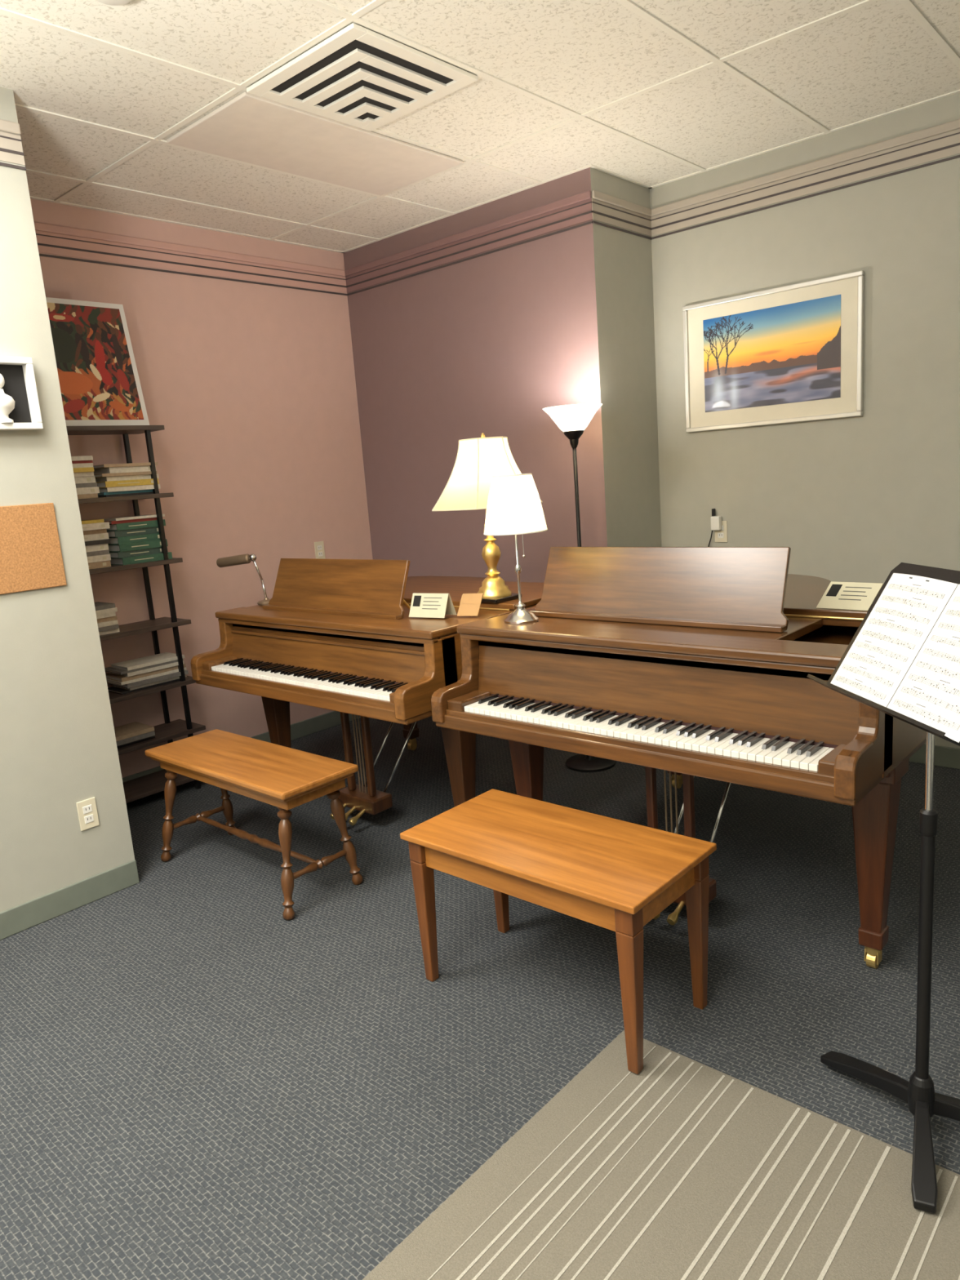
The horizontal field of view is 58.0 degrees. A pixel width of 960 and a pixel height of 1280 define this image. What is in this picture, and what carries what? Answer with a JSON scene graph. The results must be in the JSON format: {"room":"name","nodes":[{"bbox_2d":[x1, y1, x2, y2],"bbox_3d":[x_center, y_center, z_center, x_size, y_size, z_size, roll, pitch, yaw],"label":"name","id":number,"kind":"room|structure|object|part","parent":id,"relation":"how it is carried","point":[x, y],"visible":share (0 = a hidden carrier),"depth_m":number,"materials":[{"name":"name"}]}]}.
{"room":"music room","nodes":[
{"label":"music room","id":0,"kind":"room"},
{"bbox_2d":[0,86,134,912],"bbox_3d":[-2.828,-0.094,1.906,0.144,2.940,3.854,5,15,41],"label":"wall","id":1,"kind":"structure","parent":0,"point":[59,749],"depth_m":3.19,"materials":[{"name":"white paint"}]},
{"bbox_2d":[0,119,20,134],"bbox_3d":[-2.866,-1.405,1.601,0.014,0.037,3.854,5,15,41],"label":"bead","id":2,"kind":"object","parent":1,"relation":"attached to","point":[12,127],"visible":1,"depth_m":2.97},
{"bbox_2d":[0,135,21,141],"bbox_3d":[-2.867,-1.371,1.611,0.005,0.005,3.854,5,15,41],"label":"trim","id":3,"kind":"structure","parent":1,"relation":"attached to","point":[6,137],"depth_m":2.98,"materials":[{"name":"grey paint"}]},
{"bbox_2d":[0,147,23,155],"bbox_3d":[-2.864,-1.328,1.619,0.006,0.009,3.854,5,15,41],"label":"middle line","id":4,"kind":"object","parent":1,"relation":"attached to","point":[1,148],"visible":1,"depth_m":2.99,"materials":[{"name":"grey paint"}]},
{"bbox_2d":[0,131,25,165],"bbox_3d":[-2.866,-1.340,1.617,0.003,0.095,3.854,5,15,41],"label":"band","id":5,"kind":"object","parent":1,"relation":"attached to","point":[8,144],"visible":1,"depth_m":2.99,"materials":[{"name":"beige paint"}]},
{"bbox_2d":[0,162,26,170],"bbox_3d":[-2.860,-1.282,1.628,0.006,0.009,3.854,5,15,41],"label":"line low","id":6,"kind":"object","parent":1,"relation":"attached to","point":[3,164],"visible":1,"depth_m":3.00,"materials":[{"name":"grey paint"}]},
{"bbox_2d":[0,355,43,430],"bbox_3d":[-1.669,-0.849,2.982,0.085,0.245,0.273,5,15,41],"label":"frame","id":7,"kind":"object","parent":1,"relation":"attached to","point":[20,407],"visible":1,"depth_m":3.05,"materials":[{"name":"white paint"}]},
{"bbox_2d":[0,502,66,594],"bbox_3d":[-1.698,-0.312,3.043,0.010,0.305,0.440,5,15,41],"label":"cork board","id":8,"kind":"object","parent":1,"relation":"attached to","point":[31,558],"visible":1,"depth_m":3.12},
{"bbox_2d":[0,859,139,940],"bbox_3d":[-2.666,1.302,2.122,0.012,0.100,3.854,5,15,41],"label":"baseboard","id":9,"kind":"structure","parent":1,"relation":"attached to","point":[16,919],"depth_m":3.31,"materials":[{"name":"plastic"}]},
{"bbox_2d":[75,796,99,831],"bbox_3d":[-1.517,0.674,3.354,0.009,0.116,0.072,5,15,41],"label":"wall outlet","id":10,"kind":"object","parent":1,"relation":"attached to","point":[87,813],"depth_m":3.35,"materials":[{"name":"beige plastic"}]},
{"bbox_2d":[30,198,373,777],"bbox_3d":[-2.830,-0.390,3.447,0.100,2.940,6.200,5,15,41],"label":"wall","id":11,"kind":"structure","parent":0,"point":[251,387],"depth_m":4.87,"materials":[{"name":"pink paint"}]},
{"bbox_2d":[34,222,345,276],"bbox_3d":[-2.886,-1.702,3.157,0.014,0.037,6.200,5,15,41],"label":"bead","id":12,"kind":"object","parent":11,"relation":"attached to","point":[38,226],"visible":1,"depth_m":4.57},
{"bbox_2d":[35,233,345,279],"bbox_3d":[-2.887,-1.668,3.166,0.005,0.005,6.200,5,15,41],"label":"trim","id":13,"kind":"structure","parent":11,"relation":"attached to","point":[36,233],"depth_m":4.59,"materials":[{"name":"black paint"}]},
{"bbox_2d":[35,230,346,293],"bbox_3d":[-2.885,-1.638,3.173,0.003,0.095,6.200,5,15,41],"label":"band","id":14,"kind":"object","parent":11,"relation":"attached to","point":[40,239],"visible":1,"depth_m":4.60,"materials":[{"name":"paint"}]},
{"bbox_2d":[37,243,346,287],"bbox_3d":[-2.883,-1.626,3.174,0.006,0.009,6.200,5,15,41],"label":"middle line","id":15,"kind":"object","parent":11,"relation":"attached to","point":[39,244],"visible":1,"depth_m":4.60,"materials":[{"name":"black paint"}]},
{"bbox_2d":[39,253,346,295],"bbox_3d":[-2.880,-1.580,3.183,0.006,0.009,6.200,5,15,41],"label":"line low","id":16,"kind":"object","parent":11,"relation":"attached to","point":[40,255],"visible":1,"depth_m":4.60,"materials":[{"name":"black paint"}]},
{"bbox_2d":[122,711,359,782],"bbox_3d":[-2.685,1.005,3.677,0.012,0.100,6.200,5,15,41],"label":"baseboard","id":17,"kind":"structure","parent":11,"relation":"attached to","point":[313,725],"depth_m":5.43,"materials":[{"name":"plastic"}]},
{"bbox_2d":[314,541,325,559],"bbox_3d":[-1.000,-0.557,5.415,0.009,0.116,0.072,5,15,41],"label":"wall outlet","id":18,"kind":"object","parent":11,"relation":"attached to","point":[318,546],"visible":0.89,"depth_m":5.41,"materials":[{"name":"beige plastic"}]},
{"bbox_2d":[0,716,959,1279],"bbox_3d":[-0.169,1.267,1.869,6.400,0.100,7.000,5,15,41],"label":"floor","id":19,"kind":"structure","parent":0,"point":[198,1081],"depth_m":2.51,"materials":[{"name":"grey carpet"}]},
{"bbox_2d":[66,425,205,803],"bbox_3d":[-1.821,-0.090,4.314,0.265,1.880,0.680,5,15,41],"label":"etagere shelf","id":20,"kind":"object","parent":19,"relation":"on","point":[153,783],"visible":0.39,"depth_m":4.39,"materials":[{"name":"black metal"}]},
{"bbox_2d":[71,455,99,498],"bbox_3d":[-1.974,-0.751,4.051,0.209,0.194,0.281,5,15,41],"label":"book stack","id":21,"kind":"object","parent":20,"relation":"in","point":[86,487],"visible":0.35,"depth_m":4.05,"materials":[{"name":"paper"}]},
{"bbox_2d":[81,519,111,569],"bbox_3d":[-1.941,-0.446,4.115,0.202,0.227,0.305,5,15,41],"label":"book stack","id":22,"kind":"object","parent":20,"relation":"in","point":[96,540],"visible":0.35,"depth_m":4.12,"materials":[{"name":"paper"}]},
{"bbox_2d":[45,297,149,426],"bbox_3d":[-1.853,-1.292,4.051,0.056,0.576,0.540,5,15,41],"label":"poster","id":23,"kind":"object","parent":20,"relation":"on","point":[100,384],"visible":0.76,"depth_m":4.09,"materials":[{"name":"paper"}]},
{"bbox_2d":[93,601,119,635],"bbox_3d":[-1.931,-0.087,4.173,0.203,0.142,0.304,5,15,41],"label":"book stack","id":24,"kind":"object","parent":20,"relation":"in","point":[106,617],"visible":0.3,"depth_m":4.18,"materials":[{"name":"paper"}]},
{"bbox_2d":[93,462,160,497],"bbox_3d":[-1.763,-0.790,4.282,0.209,0.152,0.293,5,15,41],"label":"book stack","id":25,"kind":"object","parent":20,"relation":"in","point":[132,478],"visible":0.88,"depth_m":4.20,"materials":[{"name":"paper"}]},
{"bbox_2d":[114,721,155,748],"bbox_3d":[-1.838,0.498,4.337,0.210,0.061,0.366,5,15,41],"label":"book stack","id":26,"kind":"object","parent":20,"relation":"in","point":[126,735],"visible":0.49,"depth_m":4.36,"materials":[{"name":"paper"}]},
{"bbox_2d":[102,514,172,564],"bbox_3d":[-1.737,-0.505,4.348,0.204,0.226,0.276,5,15,41],"label":"book stack","id":27,"kind":"object","parent":20,"relation":"in","point":[134,540],"visible":0.92,"depth_m":4.26,"materials":[{"name":"paper"}]},
{"bbox_2d":[104,652,188,694],"bbox_3d":[-1.713,0.167,4.444,0.210,0.130,0.353,5,15,41],"label":"book stack","id":28,"kind":"object","parent":20,"relation":"in","point":[130,676],"visible":0.96,"depth_m":4.37,"materials":[{"name":"paper"}]},
{"bbox_2d":[145,728,363,919],"bbox_3d":[-0.926,0.710,3.502,0.980,0.492,0.369,5,15,41],"label":"bench","id":29,"kind":"object","parent":19,"relation":"on","point":[282,777],"visible":1,"depth_m":3.34,"materials":[{"name":"brown wood"}]},
{"bbox_3d":[-0.937,0.481,3.465,0.980,0.028,0.350,5,15,41],"label":"seat","id":30,"kind":"part","parent":29,"relation":"part of","materials":[{"name":"brown wood"}]},
{"bbox_3d":[-0.935,0.502,3.469,0.950,0.015,0.320,5,15,41],"label":"seat moulding","id":31,"kind":"part","parent":29,"relation":"part of","materials":[{"name":"brown wood"}]},
{"bbox_2d":[190,558,543,825],"bbox_3d":[-0.314,0.169,4.188,1.484,1.199,1.512,5,15,41],"label":"grand piano","id":32,"kind":"object","parent":19,"relation":"on","point":[340,635],"visible":0.8,"depth_m":3.73,"materials":[{"name":"brown wood"}]},
{"bbox_3d":[-1.255,0.035,4.175,0.052,0.265,0.300,5,15,41],"label":"arm","id":33,"kind":"part","parent":32,"relation":"part of","materials":[{"name":"brown wood"}]},
{"bbox_2d":[216,553,270,604],"bbox_3d":[-1.164,-0.306,4.341,0.288,0.255,0.094,0,12,20],"label":"reading lamp","id":34,"kind":"object","parent":32,"relation":"on","point":[246,558],"visible":0.97,"depth_m":4.30,"materials":[{"name":"brown metal"}]},
{"bbox_3d":[-1.225,-0.396,4.322,0.186,0.063,0.048,-1,11,18],"label":"lamp shade","id":35,"kind":"part","parent":34,"relation":"part of","materials":[{"name":"brown metal"}]},
{"bbox_3d":[-1.104,-0.313,4.308,0.065,0.235,0.038,-8,12,-21],"label":"arm","id":36,"kind":"part","parent":34,"relation":"part of","materials":[{"name":"silver metal"}]},
{"bbox_3d":[-0.691,0.004,3.744,1.356,0.014,0.020,5,15,41],"label":"fallboard rail","id":37,"kind":"part","parent":32,"relation":"part of","materials":[{"name":"brown wood"}]},
{"bbox_3d":[-0.710,-0.047,3.717,1.460,0.022,0.035,5,15,41],"label":"moulding","id":38,"kind":"part","parent":32,"relation":"part of","materials":[{"name":"brown wood"}]},
{"bbox_3d":[-0.676,-0.083,3.752,1.472,0.030,0.165,5,15,41],"label":"rail","id":39,"kind":"part","parent":32,"relation":"part of","materials":[{"name":"brown wood"}]},
{"bbox_3d":[-0.203,0.135,3.244,0.052,0.265,0.300,5,15,41],"label":"arm","id":40,"kind":"part","parent":32,"relation":"part of","materials":[{"name":"brown wood"}]},
{"bbox_2d":[408,592,456,617],"bbox_3d":[-0.197,-0.144,3.548,0.190,0.095,0.074,3,13,32],"label":"folded card","id":41,"kind":"object","parent":32,"relation":"on","point":[423,605],"visible":1,"depth_m":3.53,"materials":[{"name":"beige paper"}]},
{"bbox_2d":[412,595,421,606],"bbox_3d":[-0.259,-0.161,3.567,0.038,0.043,0.016,3,13,32],"label":"photo","id":42,"kind":"object","parent":41,"relation":"attached to","point":[416,600],"depth_m":3.57},
{"bbox_2d":[422,597,441,608],"bbox_3d":[-0.196,-0.149,3.526,0.092,0.045,0.017,3,13,32],"label":"print","id":43,"kind":"object","parent":41,"relation":"attached to","point":[427,602],"depth_m":3.53},
{"bbox_2d":[457,593,483,616],"bbox_3d":[-0.040,-0.142,3.500,0.105,0.085,0.044,0,12,22],"label":"card","id":44,"kind":"object","parent":32,"relation":"on","point":[470,603],"visible":1,"depth_m":3.50,"materials":[{"name":"orange paper"}]},
{"bbox_3d":[-0.121,-0.241,4.361,1.484,0.026,0.852,5,15,41],"label":"lid","id":45,"kind":"part","parent":32,"relation":"part of","materials":[{"name":"brown wood"}]},
{"bbox_2d":[431,432,542,604],"bbox_3d":[0.037,-0.515,3.655,0.490,0.700,0.452,-8,11,-17],"label":"brass table lamp","id":46,"kind":"object","parent":32,"relation":"on","point":[477,460],"visible":0.81,"depth_m":3.52,"materials":[{"name":"fabric"}]},
{"bbox_3d":[0.023,-0.699,3.620,0.484,0.275,0.446,5,15,41],"label":"lamp shade","id":47,"kind":"part","parent":46,"relation":"part of","materials":[{"name":"fabric"}]},
{"bbox_2d":[400,788,716,1074],"bbox_3d":[0.222,0.809,2.537,0.815,0.490,0.430,5,15,41],"label":"piano bench","id":48,"kind":"object","parent":19,"relation":"on","point":[615,875],"visible":1,"depth_m":2.40,"materials":[{"name":"brown wood"}]},
{"bbox_3d":[0.205,0.579,2.492,0.815,0.020,0.430,5,15,41],"label":"seat","id":49,"kind":"part","parent":48,"relation":"part of","materials":[{"name":"brown wood"}]},
{"bbox_2d":[542,403,615,772],"bbox_3d":[0.513,-0.241,4.367,0.290,1.816,0.290,5,15,41],"label":"torchiere floor lamp","id":50,"kind":"object","parent":19,"relation":"on","point":[572,420],"visible":0.83,"depth_m":4.20,"materials":[{"name":"black metal"}]},
{"bbox_3d":[0.451,-1.073,4.207,0.290,0.118,0.290,5,15,41],"label":"lamp shade","id":51,"kind":"part","parent":50,"relation":"part of","materials":[{"name":"white glass"}]},
{"bbox_2d":[362,1030,959,1279],"bbox_3d":[0.168,1.425,0.625,2.030,0.008,2.980,5,15,41],"label":"striped rug","id":52,"kind":"object","parent":19,"relation":"on","point":[682,1167],"visible":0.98,"depth_m":1.82,"materials":[{"name":"beige carpet"}]},
{"bbox_2d":[431,546,926,968],"bbox_3d":[0.943,0.237,3.241,1.484,1.239,1.712,5,15,41],"label":"grand piano","id":53,"kind":"object","parent":19,"relation":"on","point":[687,663],"visible":0.83,"depth_m":2.71,"materials":[{"name":"brown wood"}]},
{"bbox_3d":[-0.064,0.126,3.156,0.052,0.285,0.300,5,15,41],"label":"arm","id":54,"kind":"part","parent":53,"relation":"part of","materials":[{"name":"brown wood"}]},
{"bbox_2d":[483,473,547,623],"bbox_3d":[0.131,-0.326,3.102,0.229,0.523,0.229,5,15,41],"label":"table lamp","id":55,"kind":"object","parent":53,"relation":"on","point":[514,507],"visible":1,"depth_m":3.00,"materials":[{"name":"white fabric"}]},
{"bbox_3d":[0.120,-0.483,3.072,0.229,0.204,0.229,5,15,41],"label":"shade trim","id":56,"kind":"part","parent":55,"relation":"part of","materials":[{"name":"white fabric"}]},
{"bbox_3d":[0.120,-0.483,3.072,0.227,0.198,0.227,5,15,41],"label":"lamp shade","id":57,"kind":"part","parent":55,"relation":"part of","materials":[{"name":"white fabric"}]},
{"bbox_3d":[0.138,-0.237,3.119,0.126,0.340,0.126,5,15,41],"label":"stem","id":58,"kind":"part","parent":55,"relation":"part of","materials":[{"name":"silver metal"}]},
{"bbox_3d":[0.480,0.035,2.696,1.460,0.022,0.035,5,15,41],"label":"moulding","id":59,"kind":"part","parent":53,"relation":"part of","materials":[{"name":"brown wood"}]},
{"bbox_3d":[0.515,-0.001,2.731,1.472,0.030,0.165,5,15,41],"label":"rail","id":60,"kind":"part","parent":53,"relation":"part of","materials":[{"name":"brown wood"}]},
{"bbox_2d":[489,606,822,640],"bbox_3d":[0.569,-0.061,3.041,1.117,0.028,0.380,5,15,41],"label":"shelf","id":61,"kind":"object","parent":53,"relation":"attached to","point":[800,624],"depth_m":2.82,"materials":[{"name":"brown wood"}]},
{"bbox_3d":[1.152,-0.183,3.431,1.484,0.026,1.002,5,15,41],"label":"lid","id":62,"kind":"part","parent":53,"relation":"part of","materials":[{"name":"brown wood"}]},
{"bbox_2d":[816,581,883,610],"bbox_3d":[1.201,-0.146,2.798,0.195,0.081,0.115,5,15,41],"label":"folded card","id":63,"kind":"object","parent":53,"relation":"on","point":[858,596],"visible":0.96,"depth_m":2.78,"materials":[{"name":"beige paper"}]},
{"bbox_2d":[826,584,842,596],"bbox_3d":[1.152,-0.162,2.818,0.046,0.036,0.025,5,15,41],"label":"photo","id":64,"kind":"object","parent":63,"relation":"attached to","point":[833,590],"depth_m":2.82},
{"bbox_2d":[838,586,871,600],"bbox_3d":[1.198,-0.148,2.768,0.095,0.038,0.025,7,15,45],"label":"print","id":65,"kind":"object","parent":63,"relation":"attached to","point":[845,593],"depth_m":2.77},
{"bbox_3d":[0.988,0.227,2.225,0.052,0.285,0.300,5,15,41],"label":"arm","id":66,"kind":"part","parent":53,"relation":"part of","materials":[{"name":"brown wood"}]},
{"bbox_2d":[807,562,959,1213],"bbox_3d":[0.957,0.476,1.916,0.418,1.240,0.531,-8,11,-17],"label":"music stand","id":67,"kind":"object","parent":19,"relation":"on","point":[919,1094],"visible":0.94,"depth_m":1.87,"materials":[{"name":"black metal"}]},
{"bbox_3d":[0.944,0.007,1.828,0.180,0.286,0.500,-6,11,-7],"label":"desk plate","id":68,"kind":"part","parent":67,"relation":"part of","materials":[{"name":"black metal"}]},
{"bbox_2d":[830,573,959,742],"bbox_3d":[0.929,0.015,1.827,0.169,0.262,0.464,-6,11,-7],"label":"sheet music","id":69,"kind":"object","parent":67,"relation":"on","point":[908,608],"visible":0.99,"depth_m":1.86,"materials":[{"name":"paper"}]},
{"bbox_2d":[0,0,959,251],"bbox_3d":[-0.390,-1.710,1.297,6.400,0.100,7.000,5,15,41],"label":"ceiling","id":70,"kind":"structure","parent":0,"point":[580,56],"depth_m":3.24,"materials":[{"name":"tile"}]},
{"bbox_2d":[96,0,131,5],"bbox_3d":[-1.024,-1.803,2.401,0.140,0.039,0.140,5,15,41],"label":"smoke detector","id":71,"kind":"object","parent":70,"relation":"attached to","point":[113,2],"visible":1,"depth_m":2.43,"materials":[{"name":"white paint"}]},
{"bbox_2d":[166,91,462,195],"bbox_3d":[-0.669,-2.095,3.720,0.560,0.014,1.159,5,15,41],"label":"ceiling panel","id":72,"kind":"object","parent":70,"relation":"attached to","point":[250,128],"visible":0.98,"depth_m":3.63,"materials":[{"name":"white plastic"}]},
{"bbox_2d":[246,22,478,131],"bbox_3d":[-0.419,-1.988,3.101,0.586,0.017,0.586,5,15,41],"label":"ceiling vent","id":73,"kind":"object","parent":70,"relation":"in","point":[359,77],"depth_m":3.06,"materials":[{"name":"white metal"}]},
{"bbox_2d":[0,0,959,253],"bbox_3d":[-0.403,-1.654,1.289,6.200,0.005,6.751,5,15,41],"label":"grid","id":74,"kind":"object","parent":70,"relation":"attached to","point":[348,17],"depth_m":3.38,"materials":[{"name":"white metal"}]},
{"bbox_2d":[342,167,661,582],"bbox_3d":[0.140,-0.975,5.342,1.949,2.940,0.700,5,15,41],"label":"wall","id":75,"kind":"structure","parent":0,"point":[443,357],"depth_m":4.73,"materials":[{"name":"paint"}]},
{"bbox_2d":[344,190,591,276],"bbox_3d":[-0.156,-2.220,4.797,1.849,0.037,0.014,5,15,41],"label":"bead","id":76,"kind":"object","parent":75,"relation":"attached to","point":[586,195],"visible":1,"depth_m":4.67},
{"bbox_2d":[345,201,591,279],"bbox_3d":[-0.151,-2.186,4.807,1.849,0.005,0.005,5,15,41],"label":"trim","id":77,"kind":"structure","parent":75,"relation":"attached to","point":[589,202],"depth_m":4.69,"materials":[{"name":"black paint"}]},
{"bbox_2d":[345,198,592,293],"bbox_3d":[-0.148,-2.156,4.813,1.849,0.095,0.003,5,15,41],"label":"band","id":78,"kind":"object","parent":75,"relation":"attached to","point":[587,207],"visible":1,"depth_m":4.69,"materials":[{"name":"pink paint"}]},
{"bbox_2d":[346,210,592,287],"bbox_3d":[-0.148,-2.144,4.814,1.849,0.009,0.006,5,15,41],"label":"middle line","id":79,"kind":"object","parent":75,"relation":"attached to","point":[589,211],"visible":1,"depth_m":4.69,"materials":[{"name":"black paint"}]},
{"bbox_2d":[346,221,592,295],"bbox_3d":[-0.144,-2.098,4.823,1.849,0.009,0.006,5,15,41],"label":"line low","id":80,"kind":"object","parent":75,"relation":"attached to","point":[589,222],"visible":1,"depth_m":4.71,"materials":[{"name":"paint"}]},
{"bbox_2d":[591,198,651,236],"bbox_3d":[0.727,-2.142,4.402,0.003,0.095,0.551,5,15,41],"label":"band","id":81,"kind":"object","parent":75,"relation":"attached to","point":[596,207],"visible":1,"depth_m":4.38,"materials":[{"name":"beige paint"}]},
{"bbox_2d":[591,190,651,217],"bbox_3d":[0.726,-2.207,4.386,0.014,0.037,0.551,5,15,41],"label":"bead","id":82,"kind":"object","parent":75,"relation":"attached to","point":[597,195],"visible":1,"depth_m":4.36},
{"bbox_2d":[591,210,651,230],"bbox_3d":[0.729,-2.130,4.403,0.006,0.009,0.551,5,15,41],"label":"middle line","id":83,"kind":"object","parent":75,"relation":"attached to","point":[593,211],"visible":1,"depth_m":4.38,"materials":[{"name":"paint"}]},
{"bbox_2d":[592,201,651,221],"bbox_3d":[0.726,-2.172,4.396,0.005,0.005,0.551,5,15,41],"label":"trim","id":84,"kind":"structure","parent":75,"relation":"attached to","point":[593,202],"depth_m":4.38,"materials":[{"name":"black paint"}]},
{"bbox_2d":[592,220,651,239],"bbox_3d":[0.732,-2.084,4.412,0.006,0.009,0.551,5,15,41],"label":"line low","id":85,"kind":"object","parent":75,"relation":"attached to","point":[593,221],"visible":1,"depth_m":4.39,"materials":[{"name":"black paint"}]},
{"bbox_2d":[649,92,959,748],"bbox_3d":[2.675,-0.802,3.459,4.351,2.940,0.149,5,15,41],"label":"wall","id":86,"kind":"structure","parent":0,"point":[855,499],"depth_m":4.11,"materials":[{"name":"grey paint"}]},
{"bbox_2d":[707,508,721,546],"bbox_3d":[1.272,-0.358,4.711,0.088,0.705,0.036,5,15,41],"label":"plug adapter","id":87,"kind":"object","parent":86,"relation":"attached to","point":[716,521],"visible":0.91,"depth_m":4.63,"materials":[{"name":"white plastic"}]},
{"bbox_2d":[715,520,727,542],"bbox_3d":[1.296,-0.583,4.662,0.072,0.116,0.009,5,15,41],"label":"wall outlet","id":88,"kind":"object","parent":86,"relation":"attached to","point":[721,535],"visible":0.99,"depth_m":4.65,"materials":[{"name":"beige plastic"}]},
{"bbox_2d":[682,270,864,432],"bbox_3d":[1.432,-1.401,4.312,0.910,0.645,0.027,5,15,41],"label":"picture","id":89,"kind":"object","parent":86,"relation":"attached to","point":[794,353],"visible":1,"depth_m":4.28,"materials":[{"name":"multicoloured paper"}]},
{"bbox_2d":[702,294,840,412],"bbox_3d":[1.435,-1.406,4.307,0.700,0.465,0.001,5,15,41],"label":"print","id":90,"kind":"object","parent":89,"relation":"attached to","point":[790,353],"depth_m":4.29},
{"bbox_2d":[650,128,959,235],"bbox_3d":[2.532,-2.039,3.164,4.351,0.095,0.003,5,15,41],"label":"band","id":91,"kind":"object","parent":86,"relation":"attached to","point":[955,139],"visible":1,"depth_m":4.03,"materials":[{"name":"beige paint"}]},
{"bbox_2d":[651,118,959,216],"bbox_3d":[2.523,-2.102,3.147,4.351,0.037,0.014,5,15,41],"label":"wall molding","id":92,"kind":"structure","parent":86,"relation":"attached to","point":[955,124],"depth_m":4.01,"materials":[{"name":"beige paint"}]},
{"bbox_2d":[651,132,959,220],"bbox_3d":[2.529,-2.069,3.157,4.351,0.005,0.005,5,15,41],"label":"trim","id":93,"kind":"structure","parent":86,"relation":"attached to","point":[957,132],"depth_m":4.02,"materials":[{"name":"grey paint"}]},
{"bbox_2d":[651,155,959,239],"bbox_3d":[2.535,-1.980,3.174,4.351,0.009,0.006,5,15,41],"label":"line low","id":94,"kind":"object","parent":86,"relation":"attached to","point":[957,156],"visible":1,"depth_m":4.04,"materials":[{"name":"grey paint"}]},
{"bbox_2d":[651,142,959,230],"bbox_3d":[2.532,-2.027,3.165,4.351,0.009,0.006,5,15,41],"label":"middle line","id":95,"kind":"object","parent":86,"relation":"attached to","point":[957,144],"visible":1,"depth_m":4.03,"materials":[{"name":"grey paint"}]},
{"bbox_2d":[909,743,959,768],"bbox_3d":[2.730,0.605,3.664,4.339,0.100,0.012,5,15,41],"label":"baseboard","id":96,"kind":"structure","parent":86,"relation":"attached to","point":[947,757],"depth_m":4.12,"materials":[{"name":"plastic"}]}
]}

